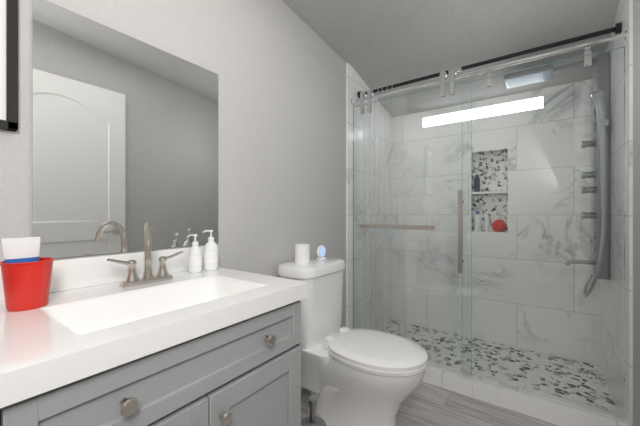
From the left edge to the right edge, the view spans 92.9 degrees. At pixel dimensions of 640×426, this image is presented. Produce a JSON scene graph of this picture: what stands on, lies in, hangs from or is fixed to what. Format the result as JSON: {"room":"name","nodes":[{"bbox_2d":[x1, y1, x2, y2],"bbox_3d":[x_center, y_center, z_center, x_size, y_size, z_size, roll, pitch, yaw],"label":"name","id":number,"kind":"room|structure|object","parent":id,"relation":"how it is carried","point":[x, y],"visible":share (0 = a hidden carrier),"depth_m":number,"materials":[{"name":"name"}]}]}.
{"room":"bathroom","nodes":[
{"label":"bathroom","id":0,"kind":"room"},
{"bbox_2d":[0,0,345,327],"bbox_3d":[-0.274,-0.210,1.754,0.100,2.620,3.420,0,0,36],"label":"wall","id":1,"kind":"structure","parent":0,"point":[278,67],"depth_m":1.58,"materials":[{"name":"paint"}]},
{"bbox_2d":[0,0,17,130],"bbox_3d":[-0.964,-0.540,0.694,0.023,0.620,0.393,0,0,36],"label":"picture frame","id":2,"kind":"object","parent":1,"relation":"attached to","point":[8,64],"visible":0.96,"depth_m":0.83,"materials":[{"name":"black"}]},
{"bbox_2d":[32,0,217,257],"bbox_3d":[-0.652,-0.248,1.139,0.005,0.773,0.629,0,0,36],"label":"mirror","id":3,"kind":"object","parent":1,"relation":"attached to","point":[124,138],"visible":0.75,"depth_m":1.05,"materials":[{"name":"silver metal"}]},
{"bbox_2d":[346,62,391,329],"bbox_3d":[0.461,-0.210,2.673,0.012,2.620,0.870,0,0,36],"label":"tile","id":4,"kind":"structure","parent":1,"relation":"attached to","point":[355,84],"depth_m":2.54,"materials":[{"name":"stone"}]},
{"bbox_2d":[301,381,558,425],"bbox_3d":[0.119,1.140,0.889,1.750,0.080,2.480,0,0,36],"label":"floor","id":5,"kind":"structure","parent":0,"point":[425,404],"depth_m":1.69,"materials":[{"name":"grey wood"}]},
{"bbox_2d":[0,222,307,425],"bbox_3d":[-0.478,0.565,0.898,0.566,1.069,0.747,0,0,36],"label":"bathroom vanity","id":6,"kind":"object","parent":5,"relation":"on","point":[147,336],"visible":0.98,"depth_m":0.77,"materials":[{"name":"painted wood"},{"name":"white quartz"},{"name":"brushed nickel"}]},
{"bbox_2d":[0,237,54,310],"bbox_3d":[-0.739,0.149,0.770,0.102,0.176,0.102,0,0,36],"label":"cup","id":7,"kind":"object","parent":6,"relation":"on","point":[26,270],"visible":1,"depth_m":0.74,"materials":[{"name":"red plastic"}]},
{"bbox_2d":[188,234,201,272],"bbox_3d":[-0.506,0.161,1.227,0.059,0.152,0.051,0,0,36],"label":"soap dispenser","id":8,"kind":"object","parent":6,"relation":"on","point":[195,259],"visible":1,"depth_m":1.21,"materials":[{"name":"white plastic"}]},
{"bbox_2d":[203,230,217,270],"bbox_3d":[-0.456,0.154,1.272,0.059,0.167,0.058,0,0,36],"label":"soap dispenser","id":9,"kind":"object","parent":6,"relation":"on","point":[210,255],"visible":1,"depth_m":1.25,"materials":[{"name":"white plastic"}]},
{"bbox_2d":[301,396,325,425],"bbox_3d":[-0.029,0.919,1.213,0.110,0.362,0.110,0,0,36],"label":"toilet brush","id":10,"kind":"object","parent":5,"relation":"on","point":[312,419],"visible":1,"depth_m":1.21,"materials":[{"name":"silver metal"}]},
{"bbox_2d":[278,257,427,425],"bbox_3d":[0.136,0.688,1.560,0.789,0.824,0.498,0,0,36],"label":"toilet","id":11,"kind":"object","parent":5,"relation":"on","point":[361,377],"visible":0.9,"depth_m":1.50,"materials":[{"name":"white ceramic"}]},
{"bbox_2d":[295,244,309,263],"bbox_3d":[-0.098,0.225,1.682,0.082,0.101,0.082,0,0,36],"label":"toilet paper roll","id":12,"kind":"object","parent":11,"relation":"on","point":[302,253],"visible":1,"depth_m":1.65,"materials":[{"name":"white paper"}]},
{"bbox_2d":[316,245,325,259],"bbox_3d":[0.009,0.233,1.802,0.060,0.084,0.074,0,0,36],"label":"gadget","id":13,"kind":"object","parent":11,"relation":"on","point":[321,251],"visible":1,"depth_m":1.78,"materials":[{"name":"white plastic"}]},
{"bbox_2d":[422,361,627,425],"bbox_3d":[0.864,1.055,1.918,1.550,0.090,0.120,0,0,36],"label":"sill","id":14,"kind":"structure","parent":5,"relation":"on","point":[551,410],"depth_m":1.69,"materials":[{"name":"stone"}]},
{"bbox_2d":[351,30,626,418],"bbox_3d":[0.855,0.046,1.907,1.548,1.928,0.116,0,0,36],"label":"shower door","id":15,"kind":"structure","parent":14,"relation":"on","point":[586,46],"depth_m":1.82,"materials":[{"name":"clear glass"}]},
{"bbox_2d":[282,0,619,116],"bbox_3d":[0.395,-1.262,1.270,1.750,0.675,3.420,0,0,36],"label":"ceiling","id":16,"kind":"structure","parent":0,"point":[375,44],"depth_m":1.94,"materials":[{"name":"paint"}]},
{"bbox_2d":[392,79,599,365],"bbox_3d":[1.377,-0.210,2.627,1.750,2.620,0.130,0,0,36],"label":"tiled wall","id":17,"kind":"structure","parent":0,"point":[533,114],"depth_m":2.46,"materials":[{"name":"stone"}]},
{"bbox_2d":[474,174,479,191],"bbox_3d":[1.353,-0.256,2.619,0.046,0.151,0.045,0,0,36],"label":"bottle","id":18,"kind":"object","parent":17,"relation":"in","point":[477,179],"depth_m":2.60,"materials":[{"name":"blue plastic"}]},
{"bbox_2d":[474,211,480,230],"bbox_3d":[1.357,0.069,2.616,0.056,0.173,0.055,0,0,36],"label":"bottle","id":19,"kind":"object","parent":17,"relation":"in","point":[478,219],"depth_m":2.60,"materials":[{"name":"white plastic"}]},
{"bbox_2d":[485,215,489,230],"bbox_3d":[1.420,0.085,2.583,0.037,0.141,0.037,0,0,24],"label":"bottle","id":20,"kind":"object","parent":17,"relation":"in","point":[487,223],"depth_m":2.57,"materials":[{"name":"white plastic"}]},
{"bbox_2d":[492,220,506,231],"bbox_3d":[1.487,0.105,2.517,0.103,0.102,0.084,0,0,39],"label":"loofah","id":21,"kind":"object","parent":17,"relation":"in","point":[503,225],"depth_m":2.49,"materials":[{"name":"red plastic"}]},
{"bbox_2d":[380,321,617,412],"bbox_3d":[1.122,1.125,2.274,1.750,0.110,0.940,0,0,36],"label":"shower floor","id":22,"kind":"structure","parent":0,"point":[569,369],"depth_m":2.13,"materials":[{"name":"grey stone"}]},
{"bbox_2d":[633,0,639,425],"bbox_3d":[1.063,-0.210,0.786,0.100,2.620,3.420,0,0,36],"label":"wall","id":23,"kind":"structure","parent":0,"point":[636,212],"depth_m":1.36,"materials":[{"name":"paint"}]},
{"bbox_2d":[600,0,632,425],"bbox_3d":[1.706,-0.210,1.771,0.012,2.620,0.870,0,0,36],"label":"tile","id":24,"kind":"structure","parent":23,"relation":"attached to","point":[624,15],"depth_m":1.58,"materials":[{"name":"stone"}]},
{"bbox_2d":[357,22,621,337],"bbox_3d":[0.934,-0.011,2.015,1.525,1.942,0.086,0,0,36],"label":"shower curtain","id":25,"kind":"object","parent":24,"relation":"attached to","point":[616,29],"visible":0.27,"depth_m":2.29,"materials":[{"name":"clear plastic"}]},
{"bbox_2d":[504,52,609,296],"bbox_3d":[1.526,-0.224,1.991,0.538,1.476,0.285,0,0,36],"label":"shower panel","id":26,"kind":"object","parent":24,"relation":"attached to","point":[598,193],"depth_m":1.83,"materials":[{"name":"silver metal"}]}
]}

